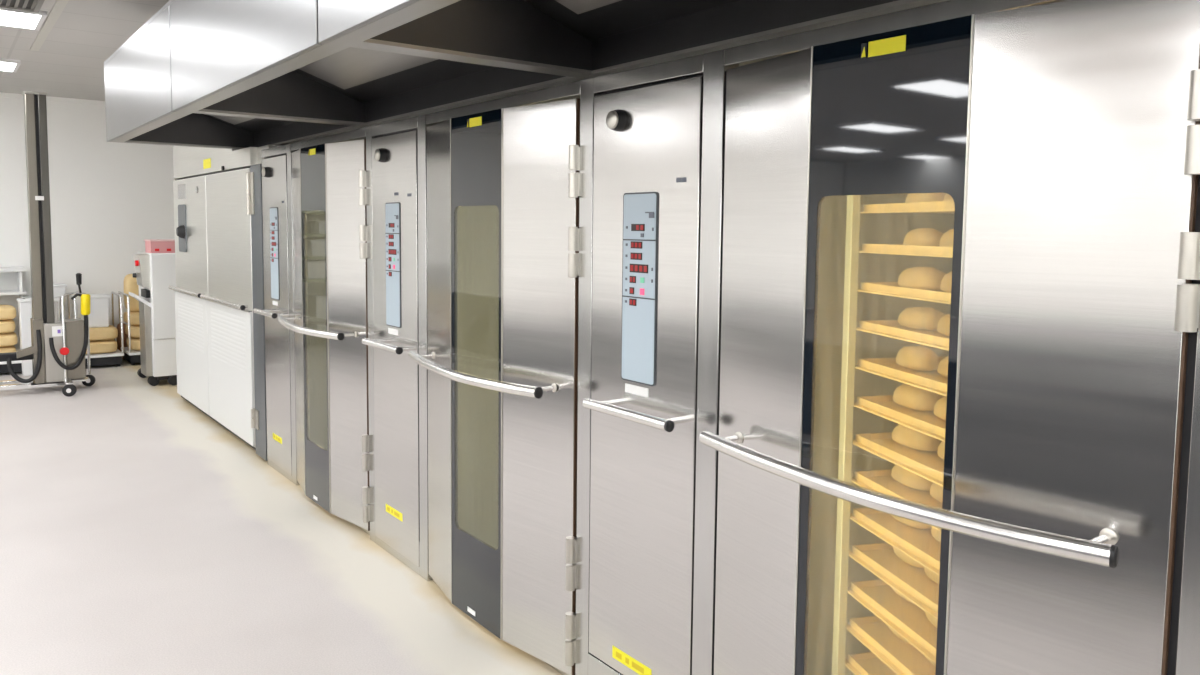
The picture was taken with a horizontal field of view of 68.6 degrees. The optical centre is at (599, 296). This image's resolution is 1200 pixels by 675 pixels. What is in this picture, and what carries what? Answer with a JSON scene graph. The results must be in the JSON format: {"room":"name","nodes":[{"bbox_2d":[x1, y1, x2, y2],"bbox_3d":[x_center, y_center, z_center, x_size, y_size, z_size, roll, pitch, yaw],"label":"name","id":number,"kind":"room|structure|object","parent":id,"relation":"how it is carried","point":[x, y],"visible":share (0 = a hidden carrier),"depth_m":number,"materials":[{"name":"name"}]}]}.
{"room":"industrial bakery","nodes":[
{"label":"industrial bakery","id":0,"kind":"room"},
{"bbox_2d":[0,0,168,100],"bbox_3d":[-5.600,-1.571,0.096,15.750,0.100,17.100,-3,6,-37],"label":"ceiling","id":1,"kind":"structure","parent":0,"point":[69,63],"depth_m":7.26,"materials":[{"name":"paint"}]},
{"bbox_2d":[0,58,20,72],"bbox_3d":[-5.864,-2.107,7.788,1.200,0.030,0.600,-3,6,-37],"label":"recessed light","id":2,"kind":"object","parent":1,"relation":"in","point":[7,65],"visible":1,"depth_m":8.01,"materials":[{"name":"white plastic"}]},
{"bbox_2d":[0,62,15,70],"bbox_3d":[-5.864,-2.105,7.788,1.140,0.010,0.540,-3,6,-37],"label":"diffuser","id":3,"kind":"object","parent":2,"relation":"attached to","point":[4,66],"depth_m":8.11,"materials":[{"name":"white plastic"}]},
{"bbox_2d":[0,0,44,12],"bbox_3d":[-3.949,-1.920,5.583,0.700,0.020,0.580,-3,6,-37],"label":"ceiling vent","id":4,"kind":"object","parent":1,"relation":"in","point":[24,5],"visible":1,"depth_m":5.86,"materials":[{"name":"black plastic"}]},
{"bbox_2d":[0,8,46,30],"bbox_3d":[-4.470,-1.949,5.941,1.200,0.030,0.600,-3,6,-37],"label":"recessed light","id":5,"kind":"object","parent":1,"relation":"in","point":[13,18],"visible":1,"depth_m":6.20,"materials":[{"name":"white plastic"}]},
{"bbox_2d":[0,10,39,27],"bbox_3d":[-4.470,-1.947,5.941,1.140,0.010,0.540,-3,6,-37],"label":"diffuser","id":6,"kind":"object","parent":5,"relation":"attached to","point":[13,19],"depth_m":6.23,"materials":[{"name":"white plastic"}]},
{"bbox_2d":[30,0,68,50],"bbox_3d":[-0.583,-1.600,1.872,0.060,0.012,13.900,-3,6,-37],"label":"trim","id":7,"kind":"structure","parent":1,"relation":"attached to","point":[59,5],"depth_m":6.38,"materials":[{"name":"white"}]},
{"bbox_2d":[104,0,946,148],"bbox_3d":[-0.996,-1.302,3.715,1.070,0.900,6.390,-3,6,-37],"label":"extraction hood","id":8,"kind":"object","parent":1,"relation":"hanging from","point":[223,74],"visible":0.98,"depth_m":3.20,"materials":[{"name":"metal"}]},
{"bbox_2d":[0,97,175,350],"bbox_3d":[-10.787,-0.564,7.066,15.750,3.100,0.100,-3,6,-37],"label":"wall","id":9,"kind":"structure","parent":0,"point":[107,198],"depth_m":10.47,"materials":[{"name":"white paint"}]},
{"bbox_2d":[0,267,26,294],"bbox_3d":[-6.979,-0.163,9.662,1.120,0.300,0.380,-3,6,-37],"label":"wall shelf","id":10,"kind":"object","parent":9,"relation":"attached to","point":[19,270],"visible":1,"depth_m":9.83,"materials":[{"name":"white plastic"}]},
{"bbox_2d":[0,92,104,105],"bbox_3d":[-10.732,-2.079,6.896,15.750,0.050,0.030,-3,6,-37],"label":"trim","id":11,"kind":"structure","parent":9,"relation":"attached to","point":[6,95],"depth_m":10.24,"materials":[{"name":"white paint"}]},
{"bbox_2d":[0,359,561,674],"bbox_3d":[-5.633,1.609,0.343,15.750,0.080,17.100,-3,6,-37],"label":"floor","id":12,"kind":"structure","parent":0,"point":[140,534],"depth_m":4.27,"materials":[{"name":"concrete"}]},
{"bbox_2d":[0,295,24,373],"bbox_3d":[-6.739,0.421,9.580,0.802,0.832,0.661,-3,6,-37],"label":"cart","id":13,"kind":"object","parent":12,"relation":"on","point":[17,365],"visible":0.31,"depth_m":9.52,"materials":[{"name":"silver metal"}]},
{"bbox_2d":[0,345,15,352],"bbox_3d":[-6.639,0.609,9.609,0.437,0.146,0.540,-3,6,-37],"label":"sack","id":14,"kind":"object","parent":13,"relation":"on","point":[8,349],"visible":0.3,"depth_m":9.50,"materials":[{"name":"fabric"}]},
{"bbox_2d":[0,332,17,346],"bbox_3d":[-6.626,0.464,9.606,0.437,0.146,0.540,-3,6,-37],"label":"sack","id":15,"kind":"object","parent":14,"relation":"on","point":[6,339],"visible":0.82,"depth_m":9.49,"materials":[{"name":"fabric"}]},
{"bbox_2d":[0,319,14,333],"bbox_3d":[-6.636,0.320,9.586,0.437,0.146,0.540,-3,6,-37],"label":"sack","id":16,"kind":"object","parent":15,"relation":"on","point":[6,326],"visible":0.82,"depth_m":9.47,"materials":[{"name":"paper"}]},
{"bbox_2d":[0,305,15,319],"bbox_3d":[-6.623,0.175,9.584,0.437,0.146,0.540,-3,6,-37],"label":"sack","id":17,"kind":"object","parent":16,"relation":"on","point":[7,312],"visible":1,"depth_m":9.47,"materials":[{"name":"fabric"}]},
{"bbox_2d":[16,298,32,375],"bbox_3d":[-6.217,0.436,9.536,0.134,0.820,0.304,-3,6,-37],"label":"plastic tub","id":18,"kind":"object","parent":12,"relation":"on","point":[24,305],"visible":0.8,"depth_m":9.43,"materials":[{"name":"white plastic"}]},
{"bbox_2d":[20,296,59,320],"bbox_3d":[-6.422,0.400,10.106,0.360,0.800,0.360,-3,6,-37],"label":"bench","id":19,"kind":"object","parent":12,"relation":"on","point":[56,299],"visible":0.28,"depth_m":10.05,"materials":[{"name":"white plastic"}]},
{"bbox_2d":[20,296,59,300],"bbox_3d":[-6.418,0.021,10.077,0.360,0.040,0.360,-3,6,-37],"label":"countertop","id":20,"kind":"structure","parent":19,"relation":"on","point":[55,298],"depth_m":10.02,"materials":[{"name":"white plastic"}]},
{"bbox_2d":[53,283,66,296],"bbox_3d":[-6.279,-0.072,10.136,0.224,0.140,0.264,-3,6,-37],"label":"plastic tub","id":21,"kind":"object","parent":19,"relation":"on","point":[59,290],"visible":0.46,"depth_m":10.07,"materials":[{"name":"white plastic"}]},
{"bbox_2d":[0,91,95,396],"bbox_3d":[-5.447,-0.496,8.342,1.131,2.880,0.680,-3,6,-37],"label":"lift","id":22,"kind":"object","parent":12,"relation":"on","point":[57,352],"visible":1,"depth_m":8.46,"materials":[{"name":"metal"}]},
{"bbox_2d":[67,291,123,366],"bbox_3d":[-5.868,0.380,10.234,0.482,0.832,0.661,-3,6,-37],"label":"cart","id":23,"kind":"object","parent":12,"relation":"on","point":[113,358],"visible":0.52,"depth_m":10.09,"materials":[{"name":"silver metal"}]},
{"bbox_2d":[86,339,116,353],"bbox_3d":[-5.852,0.567,10.225,0.399,0.150,0.540,-3,6,-37],"label":"sack","id":24,"kind":"object","parent":23,"relation":"on","point":[100,346],"visible":0.42,"depth_m":10.04,"materials":[{"name":"fabric"}]},
{"bbox_2d":[89,325,117,340],"bbox_3d":[-5.843,0.417,10.219,0.399,0.150,0.540,-3,6,-37],"label":"sack","id":25,"kind":"object","parent":24,"relation":"on","point":[111,332],"visible":0.52,"depth_m":10.04,"materials":[{"name":"fabric"}]},
{"bbox_2d":[89,294,110,327],"bbox_3d":[-5.840,0.163,10.199,0.264,0.360,0.384,-3,6,-37],"label":"plastic tub","id":26,"kind":"object","parent":25,"relation":"on","point":[99,303],"visible":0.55,"depth_m":10.07,"materials":[{"name":"white plastic"}]},
{"bbox_2d":[116,323,127,358],"bbox_3d":[-5.797,0.543,10.679,0.120,0.440,0.100,-3,6,-37],"label":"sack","id":27,"kind":"object","parent":12,"relation":"on","point":[118,339],"visible":0.38,"depth_m":10.62,"materials":[{"name":"brown"}]},
{"bbox_2d":[118,291,140,364],"bbox_3d":[-5.445,0.359,10.552,0.482,0.832,0.661,-3,6,-37],"label":"cart","id":28,"kind":"object","parent":12,"relation":"on","point":[132,356],"visible":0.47,"depth_m":10.22,"materials":[{"name":"silver metal"}]},
{"bbox_2d":[126,337,139,350],"bbox_3d":[-5.429,0.547,10.543,0.399,0.150,0.540,-3,6,-37],"label":"sack","id":29,"kind":"object","parent":28,"relation":"on","point":[135,342],"visible":0.23,"depth_m":10.27,"materials":[{"name":"fabric"}]},
{"bbox_2d":[125,324,139,337],"bbox_3d":[-5.437,0.398,10.524,0.399,0.150,0.540,-3,6,-37],"label":"sack","id":30,"kind":"object","parent":29,"relation":"on","point":[135,329],"visible":0.29,"depth_m":10.25,"materials":[{"name":"fabric"}]},
{"bbox_2d":[123,311,139,324],"bbox_3d":[-5.445,0.249,10.505,0.399,0.150,0.540,-3,6,-37],"label":"sack","id":31,"kind":"object","parent":30,"relation":"on","point":[134,316],"visible":0.34,"depth_m":10.24,"materials":[{"name":"fabric"}]},
{"bbox_2d":[124,274,138,311],"bbox_3d":[-5.490,-0.048,10.445,0.274,0.450,0.270,-3,6,-37],"label":"sack","id":32,"kind":"object","parent":31,"relation":"on","point":[130,283],"visible":0.41,"depth_m":10.31,"materials":[{"name":"paper"}]},
{"bbox_2d":[129,252,176,385],"bbox_3d":[-4.531,0.209,9.276,0.760,1.350,0.750,-3,6,-37],"label":"machine","id":33,"kind":"object","parent":12,"relation":"on","point":[154,273],"visible":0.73,"depth_m":8.91,"materials":[{"name":"white paint"}]},
{"bbox_2d":[129,292,151,307],"bbox_3d":[-4.679,0.032,8.954,0.150,0.150,0.340,-3,6,-37],"label":"tray","id":34,"kind":"object","parent":33,"relation":"on","point":[146,302],"depth_m":8.88,"materials":[{"name":"white metal"}]},
{"bbox_2d":[144,239,174,252],"bbox_3d":[-4.538,-0.522,9.089,0.256,0.135,0.296,-3,6,-37],"label":"tub","id":35,"kind":"object","parent":33,"relation":"on","point":[151,245],"visible":0.93,"depth_m":8.98,"materials":[{"name":"pink plastic"}]},
{"bbox_2d":[168,145,281,460],"bbox_3d":[-2.525,-0.210,7.521,1.628,2.500,2.740,-3,6,-37],"label":"tall cabinet","id":36,"kind":"object","parent":12,"relation":"on","point":[218,208],"visible":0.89,"depth_m":6.82,"materials":[{"name":"metal"}]},
{"bbox_2d":[253,126,375,542],"bbox_3d":[-1.187,0.125,5.650,1.761,2.150,1.872,-3,6,-37],"label":"oven","id":37,"kind":"object","parent":12,"relation":"on","point":[317,311],"visible":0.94,"depth_m":4.98,"materials":[{"name":"silver metal"}]},
{"bbox_2d":[362,78,597,674],"bbox_3d":[-0.061,0.253,4.159,1.761,2.150,1.872,-3,6,-37],"label":"oven","id":38,"kind":"object","parent":12,"relation":"on","point":[482,212],"visible":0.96,"depth_m":3.46,"materials":[{"name":"silver metal"}]},
{"bbox_2d":[583,0,1199,674],"bbox_3d":[1.065,0.381,2.668,1.761,2.150,1.872,-3,6,-37],"label":"oven","id":39,"kind":"object","parent":12,"relation":"on","point":[1063,136],"visible":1,"depth_m":1.92,"materials":[{"name":"metal"}]},
{"bbox_2d":[616,651,621,659],"bbox_3d":[0.062,1.196,2.933,0.001,0.018,0.030,-3,6,-37],"label":"print","id":40,"kind":"object","parent":39,"relation":"attached to","point":[618,653],"depth_m":2.93,"materials":[{"name":"yellow"}]},
{"bbox_2d":[632,661,643,673],"bbox_3d":[0.123,1.203,2.853,0.001,0.018,0.060,-3,6,-37],"label":"print","id":41,"kind":"object","parent":39,"relation":"attached to","point":[637,666],"depth_m":2.85,"materials":[{"name":"yellow"}]},
{"bbox_2d":[832,195,954,674],"bbox_3d":[1.133,0.504,2.371,0.628,1.829,0.867,0,5,-13],"label":"oven rack","id":42,"kind":"object","parent":39,"relation":"in","point":[841,590],"visible":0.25,"depth_m":2.65,"materials":[{"name":"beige metal"}]},
{"bbox_2d":[848,652,896,674],"bbox_3d":[1.126,1.158,2.422,0.536,0.022,0.800,0,5,-13],"label":"baking tray","id":43,"kind":"object","parent":42,"relation":"in","point":[868,663],"visible":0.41,"depth_m":2.72,"materials":[{"name":"beige wood"}]},
{"bbox_2d":[849,616,935,674],"bbox_3d":[1.128,1.042,2.413,0.536,0.022,0.800,0,5,-13],"label":"baking tray","id":44,"kind":"object","parent":42,"relation":"in","point":[908,659],"visible":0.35,"depth_m":2.59,"materials":[{"name":"beige wood"}]},
{"bbox_2d":[888,626,909,643],"bbox_3d":[0.935,0.992,2.660,0.104,0.071,0.181,0,4,-8],"label":"bread loaf","id":45,"kind":"object","parent":44,"relation":"on","point":[890,628],"visible":0.05,"depth_m":2.63,"materials":[{"name":"beige food"}]},
{"bbox_2d":[924,655,935,666],"bbox_3d":[0.979,1.006,2.481,0.104,0.070,0.180,0,5,-10],"label":"bread loaf","id":46,"kind":"object","parent":44,"relation":"on","point":[928,659],"visible":0.04,"depth_m":2.47,"materials":[{"name":"beige food"}]},
{"bbox_2d":[850,579,936,656],"bbox_3d":[1.129,0.926,2.404,0.536,0.022,0.800,0,5,-13],"label":"baking tray","id":47,"kind":"object","parent":42,"relation":"in","point":[910,618],"visible":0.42,"depth_m":2.56,"materials":[{"name":"beige wood"}]},
{"bbox_2d":[893,588,913,603],"bbox_3d":[0.945,0.877,2.657,0.094,0.066,0.163,0,5,-11],"label":"bread loaf","id":48,"kind":"object","parent":47,"relation":"on","point":[897,592],"visible":0.1,"depth_m":2.63,"materials":[{"name":"beige food"}]},
{"bbox_2d":[926,612,937,627],"bbox_3d":[0.972,0.892,2.458,0.093,0.066,0.162,0,4,-6],"label":"bread loaf","id":49,"kind":"object","parent":47,"relation":"on","point":[930,618],"visible":0.08,"depth_m":2.45,"materials":[{"name":"beige food"}]},
{"bbox_2d":[852,543,938,613],"bbox_3d":[1.130,0.810,2.395,0.536,0.022,0.800,0,5,-13],"label":"baking tray","id":50,"kind":"object","parent":42,"relation":"in","point":[882,557],"visible":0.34,"depth_m":2.56,"materials":[{"name":"beige wood"}]},
{"bbox_2d":[893,547,924,567],"bbox_3d":[0.945,0.761,2.641,0.099,0.066,0.172,0,4,-7],"label":"bread loaf","id":51,"kind":"object","parent":50,"relation":"on","point":[902,556],"visible":0.31,"depth_m":2.60,"materials":[{"name":"beige food"}]},
{"bbox_2d":[924,568,938,583],"bbox_3d":[0.987,0.774,2.466,0.104,0.070,0.181,-1,5,-17],"label":"bread loaf","id":52,"kind":"object","parent":50,"relation":"on","point":[930,574],"visible":0.11,"depth_m":2.47,"materials":[{"name":"beige food"}]},
{"bbox_2d":[853,508,940,569],"bbox_3d":[1.131,0.694,2.386,0.536,0.022,0.800,0,5,-13],"label":"baking tray","id":53,"kind":"object","parent":42,"relation":"in","point":[920,542],"visible":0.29,"depth_m":2.53,"materials":[{"name":"beige wood"}]},
{"bbox_2d":[891,515,931,528],"bbox_3d":[0.935,0.644,2.628,0.094,0.070,0.164,-1,5,-17],"label":"bread loaf","id":54,"kind":"object","parent":53,"relation":"on","point":[907,522],"visible":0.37,"depth_m":2.57,"materials":[{"name":"beige food"}]},
{"bbox_2d":[931,527,940,542],"bbox_3d":[0.993,0.658,2.448,0.098,0.071,0.170,-1,5,-16],"label":"bread loaf","id":55,"kind":"object","parent":53,"relation":"on","point":[936,534],"visible":0.13,"depth_m":2.46,"materials":[{"name":"beige food"}]},
{"bbox_2d":[854,469,941,507],"bbox_3d":[1.133,0.578,2.377,0.536,0.022,0.800,0,5,-13],"label":"baking tray","id":56,"kind":"object","parent":42,"relation":"in","point":[882,481],"visible":0.21,"depth_m":2.59,"materials":[{"name":"gold metal"}]},
{"bbox_2d":[891,465,932,490],"bbox_3d":[0.937,0.529,2.617,0.103,0.065,0.179,0,5,-13],"label":"bread loaf","id":57,"kind":"object","parent":56,"relation":"on","point":[901,475],"visible":0.52,"depth_m":2.57,"materials":[{"name":"beige food"}]},
{"bbox_2d":[930,483,942,502],"bbox_3d":[0.985,0.544,2.439,0.099,0.064,0.173,0,5,-12],"label":"bread loaf","id":58,"kind":"object","parent":56,"relation":"on","point":[936,491],"visible":0.2,"depth_m":2.45,"materials":[{"name":"beige food"}]},
{"bbox_2d":[855,432,943,481],"bbox_3d":[1.134,0.461,2.368,0.536,0.022,0.800,0,5,-13],"label":"baking tray","id":59,"kind":"object","parent":42,"relation":"in","point":[929,463],"visible":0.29,"depth_m":2.52,"materials":[{"name":"gold metal"}]},
{"bbox_2d":[892,424,941,450],"bbox_3d":[0.939,0.412,2.609,0.101,0.070,0.176,-1,5,-18],"label":"bread loaf","id":60,"kind":"object","parent":59,"relation":"on","point":[905,436],"visible":0.69,"depth_m":2.56,"materials":[{"name":"beige food"}]},
{"bbox_2d":[937,441,944,459],"bbox_3d":[0.994,0.427,2.426,0.094,0.067,0.163,0,4,-7],"label":"bread loaf","id":61,"kind":"object","parent":59,"relation":"on","point":[941,448],"visible":0.11,"depth_m":2.45,"materials":[{"name":"beige food"}]},
{"bbox_2d":[857,394,946,437],"bbox_3d":[1.135,0.345,2.359,0.536,0.022,0.800,0,5,-13],"label":"baking tray","id":62,"kind":"object","parent":42,"relation":"in","point":[926,420],"visible":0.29,"depth_m":2.52,"materials":[{"name":"gold metal"}]},
{"bbox_2d":[893,384,939,410],"bbox_3d":[0.937,0.295,2.605,0.105,0.070,0.182,0,5,-10],"label":"bread loaf","id":63,"kind":"object","parent":62,"relation":"on","point":[905,395],"visible":0.77,"depth_m":2.55,"materials":[{"name":"beige food"}]},
{"bbox_2d":[934,397,946,420],"bbox_3d":[0.980,0.311,2.415,0.093,0.070,0.161,0,5,-10],"label":"bread loaf","id":64,"kind":"object","parent":62,"relation":"on","point":[940,406],"visible":0.26,"depth_m":2.42,"materials":[{"name":"beige food"}]},
{"bbox_2d":[858,356,947,392],"bbox_3d":[1.136,0.229,2.350,0.536,0.022,0.800,0,5,-13],"label":"baking tray","id":65,"kind":"object","parent":42,"relation":"in","point":[888,366],"visible":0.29,"depth_m":2.51,"materials":[{"name":"gold metal"}]},
{"bbox_2d":[896,346,939,370],"bbox_3d":[0.936,0.180,2.593,0.092,0.069,0.160,0,5,-14],"label":"bread loaf","id":66,"kind":"object","parent":65,"relation":"on","point":[920,358],"visible":0.98,"depth_m":2.55,"materials":[{"name":"beige food"}]},
{"bbox_2d":[937,356,948,376],"bbox_3d":[0.994,0.195,2.410,0.099,0.065,0.172,0,5,-11],"label":"bread loaf","id":67,"kind":"object","parent":65,"relation":"on","point":[943,365],"visible":0.15,"depth_m":2.43,"materials":[{"name":"beige food"}]},
{"bbox_2d":[859,320,948,346],"bbox_3d":[1.137,0.113,2.341,0.536,0.022,0.800,0,5,-13],"label":"baking tray","id":68,"kind":"object","parent":42,"relation":"in","point":[892,327],"visible":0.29,"depth_m":2.50,"materials":[{"name":"beige wood"}]},
{"bbox_2d":[898,307,944,329],"bbox_3d":[0.954,0.063,2.600,0.100,0.066,0.173,-1,5,-19],"label":"bread loaf","id":69,"kind":"object","parent":68,"relation":"on","point":[922,318],"visible":0.88,"depth_m":2.56,"materials":[{"name":"beige food"}]},
{"bbox_2d":[937,314,949,335],"bbox_3d":[0.986,0.079,2.401,0.094,0.067,0.164,0,5,-10],"label":"bread loaf","id":70,"kind":"object","parent":68,"relation":"on","point":[943,327],"visible":0.2,"depth_m":2.41,"materials":[{"name":"beige food"}]},
{"bbox_2d":[860,282,950,301],"bbox_3d":[1.139,-0.003,2.332,0.536,0.022,0.800,0,5,-13],"label":"baking tray","id":71,"kind":"object","parent":42,"relation":"in","point":[884,287],"visible":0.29,"depth_m":2.44,"materials":[{"name":"beige wood"}]},
{"bbox_2d":[898,267,945,290],"bbox_3d":[0.948,-0.053,2.581,0.104,0.070,0.180,-1,5,-17],"label":"bread loaf","id":72,"kind":"object","parent":71,"relation":"on","point":[924,278],"visible":0.78,"depth_m":2.53,"materials":[{"name":"beige food"}]},
{"bbox_2d":[940,271,951,292],"bbox_3d":[0.998,-0.038,2.397,0.102,0.070,0.178,0,4,-8],"label":"bread loaf","id":73,"kind":"object","parent":71,"relation":"on","point":[946,283],"visible":0.17,"depth_m":2.41,"materials":[{"name":"beige food"}]},
{"bbox_2d":[862,244,952,255],"bbox_3d":[1.140,-0.119,2.323,0.536,0.022,0.800,0,5,-13],"label":"baking tray","id":74,"kind":"object","parent":42,"relation":"in","point":[893,248],"visible":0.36,"depth_m":2.41,"materials":[{"name":"beige wood"}]},
{"bbox_2d":[903,228,942,246],"bbox_3d":[0.951,-0.168,2.575,0.093,0.065,0.162,0,5,-10],"label":"bread loaf","id":75,"kind":"object","parent":74,"relation":"on","point":[919,236],"visible":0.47,"depth_m":2.53,"materials":[{"name":"beige food"}]},
{"bbox_2d":[939,229,953,246],"bbox_3d":[0.992,-0.154,2.383,0.099,0.069,0.172,-1,5,-17],"label":"bread loaf","id":76,"kind":"object","parent":74,"relation":"on","point":[946,240],"visible":0.13,"depth_m":2.39,"materials":[{"name":"beige food"}]},
{"bbox_2d":[863,201,954,213],"bbox_3d":[1.141,-0.235,2.314,0.536,0.022,0.800,0,5,-13],"label":"baking tray","id":77,"kind":"object","parent":42,"relation":"in","point":[937,205],"visible":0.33,"depth_m":2.42,"materials":[{"name":"beige wood"}]},
{"bbox_2d":[905,193,945,202],"bbox_3d":[0.955,-0.285,2.560,0.105,0.067,0.182,0,4,-6],"label":"bread loaf","id":78,"kind":"object","parent":77,"relation":"on","point":[920,197],"visible":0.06,"depth_m":2.50,"materials":[{"name":"beige food"}]},
{"bbox_2d":[943,193,953,200],"bbox_3d":[1.003,-0.270,2.372,0.104,0.068,0.180,-1,5,-18],"label":"bread loaf","id":79,"kind":"object","parent":77,"relation":"on","point":[947,197],"visible":0.04,"depth_m":2.40,"materials":[{"name":"beige food"}]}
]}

